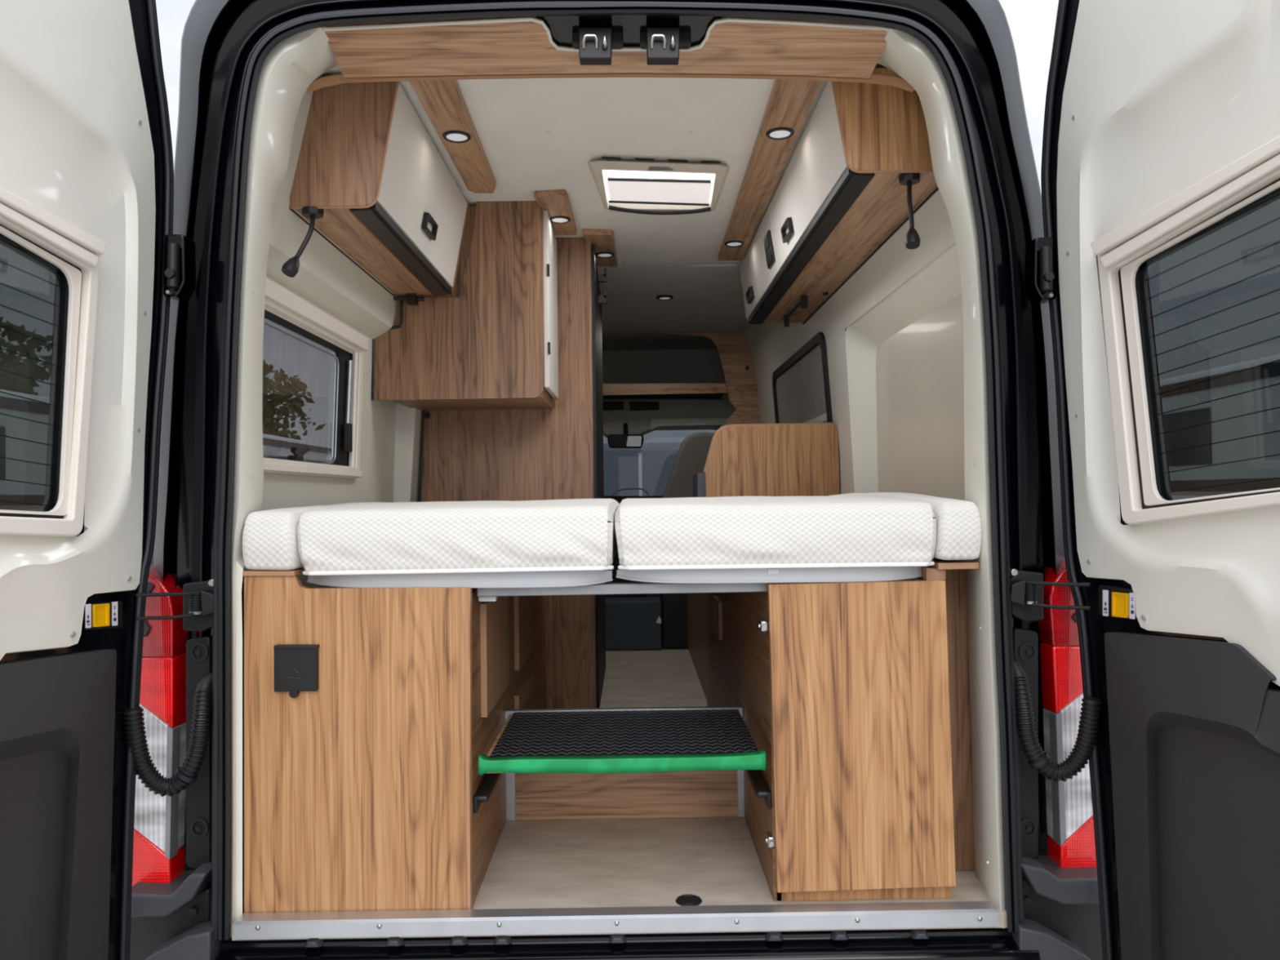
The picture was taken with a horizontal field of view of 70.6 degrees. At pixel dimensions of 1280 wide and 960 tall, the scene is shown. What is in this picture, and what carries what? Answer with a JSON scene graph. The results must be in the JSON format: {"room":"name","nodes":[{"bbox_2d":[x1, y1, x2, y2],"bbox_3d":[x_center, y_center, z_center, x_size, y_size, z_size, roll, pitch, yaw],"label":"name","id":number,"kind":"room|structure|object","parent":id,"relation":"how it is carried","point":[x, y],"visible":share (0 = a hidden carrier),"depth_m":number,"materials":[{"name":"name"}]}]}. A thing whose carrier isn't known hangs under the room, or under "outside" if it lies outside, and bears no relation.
{"room":"vehicle interior","nodes":[
{"label":"vehicle interior","id":0,"kind":"room"},
{"bbox_2d":[242,74,422,587],"bbox_3d":[-0.829,-0.006,4.439,0.180,1.810,5.050,-1,-1,-1],"label":"wall","id":1,"kind":"structure","parent":0,"point":[326,278],"depth_m":2.48,"materials":[{"name":"beige plastic"}]},
{"bbox_2d":[262,277,368,478],"bbox_3d":[-0.878,-0.234,2.360,0.078,0.442,0.926,-1,-1,-1],"label":"window","id":2,"kind":"structure","parent":1,"relation":"in","point":[348,366],"depth_m":2.60,"materials":[{"name":"plastic"}]},
{"bbox_2d":[288,76,469,305],"bbox_3d":[-0.689,-0.749,2.527,0.277,0.328,0.938,-1,-1,-1],"label":"locker","id":3,"kind":"object","parent":1,"relation":"attached to","point":[388,199],"depth_m":2.18,"materials":[{"name":"brown wood"}]},
{"bbox_2d":[281,205,324,277],"bbox_3d":[-0.763,-0.539,2.052,0.049,0.167,0.101,-1,-1,29],"label":"reading lamp","id":4,"kind":"object","parent":3,"relation":"attached to","point":[290,268],"visible":1,"depth_m":2.05,"materials":[{"name":"black plastic"}]},
{"bbox_2d":[393,402,422,502],"bbox_3d":[-0.881,-0.083,3.334,0.136,0.401,0.100,-1,-1,-1],"label":"trim","id":5,"kind":"structure","parent":1,"relation":"attached to","point":[408,420],"depth_m":3.29,"materials":[{"name":"beige plastic"}]},
{"bbox_2d":[417,409,424,502],"bbox_3d":[-0.855,-0.087,3.322,0.025,0.413,0.145,-2,-1,44],"label":"trim","id":6,"kind":"structure","parent":1,"relation":"attached to","point":[423,411],"depth_m":3.36,"materials":[{"name":"black rubber"}]},
{"bbox_2d":[371,200,558,410],"bbox_3d":[-0.596,-0.603,3.179,0.588,0.680,0.414,-1,-1,-1],"label":"upper cabinet","id":7,"kind":"object","parent":1,"relation":"attached to","point":[491,343],"visible":0.77,"depth_m":2.98,"materials":[{"name":"brown wood"}]},
{"bbox_2d":[230,26,1005,938],"bbox_3d":[-0.044,-0.007,1.901,1.576,1.931,0.302,-1,-1,-1],"label":"trim","id":8,"kind":"structure","parent":1,"relation":"attached to","point":[289,68],"depth_m":1.79,"materials":[{"name":"plastic"}]},
{"bbox_2d":[323,62,886,263],"bbox_3d":[-0.067,-0.938,2.906,1.340,0.020,1.922,-1,-1,-1],"label":"ceiling","id":9,"kind":"structure","parent":0,"point":[587,119],"depth_m":2.47,"materials":[{"name":"fabric"}]},
{"bbox_2d":[408,80,496,193],"bbox_3d":[-0.482,-0.920,2.428,0.103,0.022,0.838,-1,-1,-1],"label":"ceiling strip","id":10,"kind":"object","parent":9,"relation":"attached to","point":[443,102],"visible":0.63,"depth_m":2.34,"materials":[{"name":"brown wood"}]},
{"bbox_2d":[442,130,471,142],"bbox_3d":[-0.485,-0.907,2.391,0.074,0.006,0.074,-1,-1,-1],"label":"recessed light","id":11,"kind":"object","parent":10,"relation":"attached to","point":[454,136],"visible":1,"depth_m":2.39,"materials":[{"name":"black plastic"}]},
{"bbox_2d":[534,189,577,235],"bbox_3d":[-0.285,-0.911,3.095,0.110,0.022,0.433,-1,-1,-1],"label":"ceiling strip","id":12,"kind":"object","parent":9,"relation":"attached to","point":[557,202],"visible":0.78,"depth_m":2.99,"materials":[{"name":"brown wood"}]},
{"bbox_2d":[550,215,570,223],"bbox_3d":[-0.276,-0.897,3.118,0.074,0.006,0.074,-1,-1,-1],"label":"recessed light","id":13,"kind":"object","parent":12,"relation":"attached to","point":[557,220],"visible":0.98,"depth_m":3.12,"materials":[{"name":"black plastic"}]},
{"bbox_2d":[582,228,617,266],"bbox_3d":[-0.153,-0.904,3.542,0.123,0.022,0.478,-1,-1,-1],"label":"ceiling strip","id":14,"kind":"object","parent":9,"relation":"attached to","point":[603,240],"visible":0.78,"depth_m":3.42,"materials":[{"name":"brown wood"}]},
{"bbox_2d":[595,252,613,257],"bbox_3d":[-0.139,-0.890,3.579,0.074,0.006,0.074,-1,-1,-1],"label":"recessed light","id":15,"kind":"object","parent":14,"relation":"attached to","point":[601,255],"visible":1,"depth_m":3.58,"materials":[{"name":"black plastic"}]},
{"bbox_2d":[588,156,728,214],"bbox_3d":[0.057,-0.911,2.857,0.420,0.055,0.530,-1,-1,-1],"label":"skylight","id":16,"kind":"object","parent":9,"relation":"attached to","point":[639,187],"visible":1,"depth_m":2.80,"materials":[{"name":"white plastic"}]},
{"bbox_2d":[606,177,711,203],"bbox_3d":[0.063,-0.914,2.864,0.332,0.002,0.250,-1,-1,-1],"label":"blind","id":17,"kind":"object","parent":16,"relation":"hanging from","point":[619,190],"depth_m":2.85,"materials":[{"name":"white"}]},
{"bbox_2d":[596,262,752,333],"bbox_3d":[-0.051,-0.863,4.596,1.480,0.070,1.580,-1,-1,-1],"label":"headlining","id":18,"kind":"structure","parent":9,"relation":"attached to","point":[706,299],"depth_m":4.28,"materials":[{"name":"grey fabric"}]},
{"bbox_2d":[656,294,673,300],"bbox_3d":[0.116,-0.854,4.236,0.080,0.010,0.080,-1,-1,-1],"label":"recessed light","id":19,"kind":"object","parent":18,"relation":"attached to","point":[664,297],"visible":1,"depth_m":4.22,"materials":[{"name":"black plastic"}]},
{"bbox_2d":[691,263,736,266],"bbox_3d":[0.080,-0.906,3.832,0.650,0.010,0.017,-1,-1,1],"label":"trim","id":20,"kind":"structure","parent":9,"relation":"attached to","point":[729,264],"depth_m":3.82,"materials":[{"name":"white laminate"}]},
{"bbox_2d":[718,79,822,260],"bbox_3d":[0.369,-0.923,2.866,0.114,0.022,1.673,-1,-1,-1],"label":"ceiling strip","id":21,"kind":"object","parent":9,"relation":"attached to","point":[790,102],"visible":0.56,"depth_m":2.59,"materials":[{"name":"brown wood"}]},
{"bbox_2d":[724,240,744,247],"bbox_3d":[0.359,-0.899,3.442,0.074,0.006,0.074,-1,-1,-1],"label":"recessed light","id":22,"kind":"object","parent":21,"relation":"attached to","point":[731,243],"visible":1,"depth_m":3.44,"materials":[{"name":"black plastic"}]},
{"bbox_2d":[765,127,794,139],"bbox_3d":[0.371,-0.917,2.396,0.074,0.006,0.074,-1,-1,-1],"label":"recessed light","id":23,"kind":"object","parent":21,"relation":"attached to","point":[778,133],"visible":1,"depth_m":2.39,"materials":[{"name":"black plastic"}]},
{"bbox_2d":[153,0,1064,883],"bbox_3d":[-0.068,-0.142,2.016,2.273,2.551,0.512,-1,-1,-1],"label":"van","id":24,"kind":"object","parent":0,"point":[219,37],"visible":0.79,"depth_m":1.84,"materials":[{"name":"black paint"}]},
{"bbox_2d":[0,0,173,959],"bbox_3d":[-0.980,0.142,1.421,0.073,2.310,0.800,-1,-1,5],"label":"door","id":25,"kind":"structure","parent":24,"relation":"attached to","point":[86,165],"depth_m":1.53,"materials":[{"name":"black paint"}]},
{"bbox_2d":[132,564,187,886],"bbox_3d":[-0.984,0.488,1.820,0.122,0.657,0.076,-1,-1,-1],"label":"tail lamp","id":26,"kind":"object","parent":24,"relation":"attached to","point":[158,849],"visible":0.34,"depth_m":1.79,"materials":[{"name":"red plastic"}]},
{"bbox_2d":[123,672,212,796],"bbox_3d":[-0.882,0.488,1.717,0.172,0.221,0.074,0,-1,-44],"label":"cable conduit","id":27,"kind":"object","parent":24,"relation":"attached to","point":[186,775],"visible":0.98,"depth_m":1.70,"materials":[{"name":"black plastic"}]},
{"bbox_2d":[135,578,213,631],"bbox_3d":[-0.866,0.244,1.728,0.092,0.106,0.163,-1,-1,12],"label":"door hinge","id":28,"kind":"object","parent":24,"relation":"attached to","point":[197,597],"visible":0.84,"depth_m":1.74,"materials":[{"name":"black metal"}]},
{"bbox_2d":[306,16,914,93],"bbox_3d":[-0.062,-0.878,1.867,1.306,0.089,0.174,-1,-1,-1],"label":"header panel","id":29,"kind":"object","parent":24,"relation":"attached to","point":[517,46],"visible":0.9,"depth_m":1.87,"materials":[{"name":"brown wood"}]},
{"bbox_2d":[572,27,623,65],"bbox_3d":[-0.085,-0.882,1.813,0.104,0.089,0.065,-1,-1,-1],"label":"latch","id":30,"kind":"object","parent":29,"relation":"attached to","point":[595,46],"depth_m":1.80,"materials":[{"name":"black plastic"}]},
{"bbox_2d":[536,15,721,47],"bbox_3d":[-0.022,-0.908,1.825,0.368,0.038,0.116,-1,-1,-1],"label":"trim","id":31,"kind":"structure","parent":29,"relation":"attached to","point":[562,28],"depth_m":1.81,"materials":[{"name":"black paint"}]},
{"bbox_2d":[640,27,691,65],"bbox_3d":[0.052,-0.883,1.814,0.104,0.089,0.065,-1,-1,-1],"label":"latch","id":32,"kind":"object","parent":29,"relation":"attached to","point":[662,45],"depth_m":1.80,"materials":[{"name":"black plastic"}]},
{"bbox_2d":[129,855,1102,959],"bbox_3d":[-0.033,0.968,1.773,1.963,0.446,0.320,-1,-1,-1],"label":"bumper cover","id":33,"kind":"object","parent":24,"relation":"attached to","point":[171,921],"visible":0.68,"depth_m":1.73,"materials":[{"name":"black paint"}]},
{"bbox_2d":[210,0,1024,940],"bbox_3d":[-0.051,-0.029,1.750,1.580,1.836,0.040,-1,-1,-1],"label":"seal","id":34,"kind":"object","parent":24,"relation":"attached to","point":[220,894],"visible":1,"depth_m":1.74,"materials":[{"name":"black rubber"}]},
{"bbox_2d":[1009,568,1091,621],"bbox_3d":[0.771,0.225,1.741,0.094,0.108,0.167,0,-1,-15],"label":"hinge","id":35,"kind":"object","parent":24,"relation":"attached to","point":[1026,588],"visible":0.91,"depth_m":1.76,"materials":[{"name":"black metal"}]},
{"bbox_2d":[1013,661,1102,782],"bbox_3d":[0.785,0.467,1.732,0.177,0.220,0.075,-2,-1,42],"label":"cable conduit","id":36,"kind":"object","parent":24,"relation":"attached to","point":[1038,759],"visible":0.98,"depth_m":1.72,"materials":[{"name":"black plastic"}]},
{"bbox_2d":[1038,558,1096,867],"bbox_3d":[0.883,0.472,1.837,0.122,0.651,0.076,-1,-1,-1],"label":"tail lamp","id":37,"kind":"object","parent":24,"relation":"attached to","point":[1069,813],"visible":0.38,"depth_m":1.81,"materials":[{"name":"red plastic"}]},
{"bbox_2d":[1040,0,1279,959],"bbox_3d":[0.896,0.120,1.441,0.073,2.310,0.805,-1,-1,-9],"label":"door","id":38,"kind":"structure","parent":24,"relation":"attached to","point":[1160,168],"depth_m":1.49,"materials":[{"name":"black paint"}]},
{"bbox_2d":[231,647,1007,940],"bbox_3d":[-0.028,0.903,4.394,1.760,0.030,5.320,-1,-1,-1],"label":"floor","id":39,"kind":"structure","parent":0,"point":[631,862],"depth_m":2.02,"materials":[{"name":"beige laminate"}]},
{"bbox_2d":[241,567,546,913],"bbox_3d":[-0.551,0.525,2.559,0.478,0.672,1.594,-1,-1,-1],"label":"base cabinet","id":40,"kind":"object","parent":39,"relation":"on","point":[359,789],"depth_m":1.77,"materials":[{"name":"brown wood"}]},
{"bbox_2d":[273,644,319,697],"bbox_3d":[-0.670,0.373,1.762,0.086,0.104,0.016,-1,-1,-1],"label":"socket cover","id":41,"kind":"object","parent":40,"relation":"attached to","point":[295,665],"visible":1,"depth_m":1.76,"materials":[{"name":"black plastic"}]},
{"bbox_2d":[242,502,390,570],"bbox_3d":[-0.733,0.125,2.434,0.106,0.130,1.356,-1,-1,-1],"label":"mattress section","id":42,"kind":"object","parent":40,"relation":"on","point":[269,537],"visible":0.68,"depth_m":1.76,"materials":[{"name":"white fabric"}]},
{"bbox_2d":[421,237,606,708],"bbox_3d":[-0.473,-0.032,3.840,0.703,1.829,0.915,-1,-1,-1],"label":"wall","id":43,"kind":"structure","parent":39,"relation":"on","point":[556,453],"depth_m":3.40,"materials":[{"name":"brown wood"}]},
{"bbox_2d":[233,901,999,939],"bbox_3d":[-0.043,0.848,1.740,1.455,0.032,0.047,-1,-1,-1],"label":"strip","id":44,"kind":"object","parent":39,"relation":"on","point":[953,913],"visible":1,"depth_m":1.72,"materials":[{"name":"metal"}]},
{"bbox_2d":[505,769,744,820],"bbox_3d":[-0.035,0.725,2.278,0.605,0.249,0.019,-1,-1,-1],"label":"wooden board","id":45,"kind":"object","parent":39,"relation":"on","point":[691,793],"visible":0.35,"depth_m":2.27,"materials":[{"name":"brown wood"}]},
{"bbox_2d":[486,706,758,773],"bbox_3d":[-0.038,0.582,2.040,0.594,0.026,0.469,-1,-1,-1],"label":"shelf","id":46,"kind":"object","parent":45,"relation":"on","point":[594,731],"visible":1,"depth_m":2.05,"materials":[{"name":"black rubber"}]},
{"bbox_2d":[478,749,765,775],"bbox_3d":[-0.035,0.566,1.814,0.573,0.037,0.034,-1,-1,-1],"label":"shelf edge","id":47,"kind":"object","parent":46,"relation":"attached to","point":[753,760],"visible":1,"depth_m":1.80,"materials":[{"name":"green plastic"}]},
{"bbox_2d":[604,593,688,650],"bbox_3d":[0.081,0.744,4.831,0.603,0.299,0.195,-1,-1,-1],"label":"box","id":48,"kind":"object","parent":39,"relation":"on","point":[632,624],"visible":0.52,"depth_m":4.74,"materials":[{"name":"black plastic"}]},
{"bbox_2d":[643,431,714,600],"bbox_3d":[0.253,0.320,5.242,0.530,1.158,0.550,-1,-1,-1],"label":"seat","id":49,"kind":"object","parent":39,"relation":"on","point":[692,453],"visible":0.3,"depth_m":4.97,"materials":[{"name":"grey fabric"}]},
{"bbox_2d":[675,894,702,906],"bbox_3d":[0.098,0.839,1.807,0.053,0.003,0.053,-1,-1,-1],"label":"vent cap","id":50,"kind":"object","parent":39,"relation":"on","point":[684,900],"visible":1,"depth_m":1.80,"materials":[{"name":"black plastic"}]},
{"bbox_2d":[687,422,839,699],"bbox_3d":[0.500,0.336,4.091,0.524,1.079,1.355,-1,-1,-1],"label":"cabinet","id":51,"kind":"object","parent":39,"relation":"on","point":[787,459],"visible":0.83,"depth_m":3.42,"materials":[{"name":"brown wood"}]},
{"bbox_2d":[693,471,705,497],"bbox_3d":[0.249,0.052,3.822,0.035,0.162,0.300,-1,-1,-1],"label":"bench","id":52,"kind":"object","parent":51,"relation":"attached to","point":[699,479],"visible":0.57,"depth_m":3.67,"materials":[{"name":"grey"}]},
{"bbox_2d":[706,557,978,900],"bbox_3d":[0.471,0.515,2.590,0.491,0.669,1.610,-1,-1,-1],"label":"base cabinet","id":53,"kind":"object","parent":39,"relation":"on","point":[855,695],"depth_m":1.79,"materials":[{"name":"brown wood"}]},
{"bbox_2d":[306,546,928,601],"bbox_3d":[-0.048,0.222,2.414,1.262,0.064,1.244,-1,-1,-1],"label":"platform","id":54,"kind":"object","parent":53,"relation":"on","point":[489,585],"visible":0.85,"depth_m":1.80,"materials":[{"name":"grey metal"}]},
{"bbox_2d":[296,498,619,575],"bbox_3d":[-0.370,0.124,2.437,0.623,0.142,1.361,-1,-1,-1],"label":"mattress section","id":55,"kind":"object","parent":54,"relation":"on","point":[569,534],"visible":1,"depth_m":1.77,"materials":[{"name":"white fabric"}]},
{"bbox_2d":[614,495,936,569],"bbox_3d":[0.263,0.115,2.442,0.637,0.142,1.361,-1,-1,-1],"label":"mattress section","id":56,"kind":"object","parent":54,"relation":"on","point":[724,532],"visible":1,"depth_m":1.77,"materials":[{"name":"white fabric"}]},
{"bbox_2d":[828,492,982,559],"bbox_3d":[0.625,0.102,2.446,0.090,0.136,1.356,-1,-1,-1],"label":"mattress section","id":57,"kind":"object","parent":53,"relation":"on","point":[958,522],"visible":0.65,"depth_m":1.78,"materials":[{"name":"white fabric"}]},
{"bbox_2d":[602,333,716,350],"bbox_3d":[-0.066,-0.890,6.197,1.600,0.020,1.580,-1,-1,-1],"label":"headlining","id":58,"kind":"structure","parent":0,"point":[614,341],"depth_m":5.83,"materials":[{"name":"grey fabric"}]},
{"bbox_2d":[742,190,955,581],"bbox_3d":[0.690,-0.025,4.452,0.140,1.810,5.050,-1,-1,-1],"label":"wall","id":59,"kind":"structure","parent":0,"point":[893,264],"depth_m":3.24,"materials":[{"name":"beige plastic"}]},
{"bbox_2d":[602,332,760,425],"bbox_3d":[-0.016,-0.649,5.764,1.686,0.684,0.778,-1,-1,-1],"label":"shelf","id":60,"kind":"object","parent":59,"relation":"attached to","point":[727,371],"visible":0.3,"depth_m":5.66,"materials":[{"name":"brown wood"}]},
{"bbox_2d":[602,398,735,438],"bbox_3d":[0.252,-0.400,5.913,1.530,0.257,0.335,-1,-1,-1],"label":"console","id":61,"kind":"object","parent":60,"relation":"attached to","point":[642,416],"visible":0.51,"depth_m":5.78},
{"bbox_2d":[772,332,832,423],"bbox_3d":[0.736,-0.325,4.143,0.065,0.538,1.280,-1,-1,-1],"label":"window","id":62,"kind":"structure","parent":59,"relation":"in","point":[801,388],"depth_m":3.96,"materials":[{"name":"black glass"}]},
{"bbox_2d":[737,67,938,324],"bbox_3d":[0.568,-0.799,2.960,0.287,0.242,1.820,-1,-1,-1],"label":"locker","id":63,"kind":"object","parent":59,"relation":"attached to","point":[838,199],"visible":0.91,"depth_m":2.36,"materials":[{"name":"brown wood"}]},
{"bbox_2d":[763,230,775,269],"bbox_3d":[0.444,-0.793,3.114,0.023,0.104,0.120,-1,-1,-1],"label":"control panel","id":64,"kind":"object","parent":63,"relation":"attached to","point":[767,242],"visible":1,"depth_m":3.09,"materials":[{"name":"black plastic"}]},
{"bbox_2d":[783,295,808,326],"bbox_3d":[0.604,-0.654,3.519,0.026,0.044,0.381,-1,-1,-1],"label":"hanging rail","id":65,"kind":"object","parent":63,"relation":"attached to","point":[803,304],"visible":1,"depth_m":3.42,"materials":[{"name":"black plastic"}]},
{"bbox_2d":[898,173,920,248],"bbox_3d":[0.616,-0.612,2.065,0.048,0.180,0.088,-1,-1,20],"label":"reading lamp","id":66,"kind":"object","parent":63,"relation":"attached to","point":[913,240],"visible":1,"depth_m":2.06,"materials":[{"name":"black plastic"}]},
{"bbox_2d":[845,242,961,493],"bbox_3d":[0.776,-0.177,2.558,0.088,0.745,1.255,-1,-1,-1],"label":"trim","id":67,"kind":"structure","parent":59,"relation":"attached to","point":[939,282],"depth_m":3.04,"materials":[{"name":"beige plastic"}]},
{"bbox_2d":[875,293,964,500],"bbox_3d":[0.816,-0.120,2.535,0.012,0.730,1.210,-1,-1,-1],"label":"wall panel","id":68,"kind":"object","parent":59,"relation":"attached to","point":[920,367],"depth_m":2.59,"materials":[{"name":"beige plastic"}]},
{"bbox_3d":[0.117,0.139,6.295,2.907,1.755,0.050,-1,-1,-1],"label":"wall","id":69,"kind":"structure","parent":0,"visible":0},
{"bbox_2d":[604,488,662,597],"bbox_3d":[-0.052,0.451,6.078,1.578,0.797,0.330,-1,-1,-1],"label":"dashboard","id":70,"kind":"object","parent":69,"relation":"attached to","point":[619,499],"visible":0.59,"depth_m":5.91},
{"bbox_2d":[603,429,716,496],"bbox_3d":[0.057,-0.122,6.296,1.733,0.556,0.005,-1,-1,-1],"label":"windscreen","id":71,"kind":"object","parent":69,"relation":"attached to","point":[649,468],"visible":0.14,"depth_m":6.29,"materials":[{"name":"clear glass"}]},
{"bbox_2d":[607,422,644,448],"bbox_3d":[-0.091,-0.280,5.715,0.228,0.162,0.086,-1,-1,-1],"label":"mirror","id":72,"kind":"object","parent":71,"relation":"attached to","point":[625,440],"visible":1,"depth_m":5.67,"materials":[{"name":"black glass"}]},
{"label":"outside","id":73,"kind":"structure","parent":0,"visible":0},
{"bbox_3d":[-0.083,1.734,11.741,120.000,0.070,140.000,-1,-1,-1],"label":"ground","id":74,"kind":"structure","parent":73,"visible":0},
{"bbox_2d":[151,433,332,566],"bbox_3d":[-7.620,0.494,14.198,2.240,2.680,13.000,-1,-1,-1],"label":"motorhome","id":75,"kind":"object","parent":74,"relation":"on","point":[272,444],"visible":0.02,"depth_m":17.02,"materials":[{"name":"white metal"}]},
{"bbox_2d":[262,359,325,439],"bbox_3d":[-11.689,-0.790,25.634,5.344,5.806,5.209,0,-1,-40],"label":"tree","id":76,"kind":"object","parent":74,"relation":"on","point":[286,391],"visible":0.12,"depth_m":25.66,"materials":[{"name":"green plant"}]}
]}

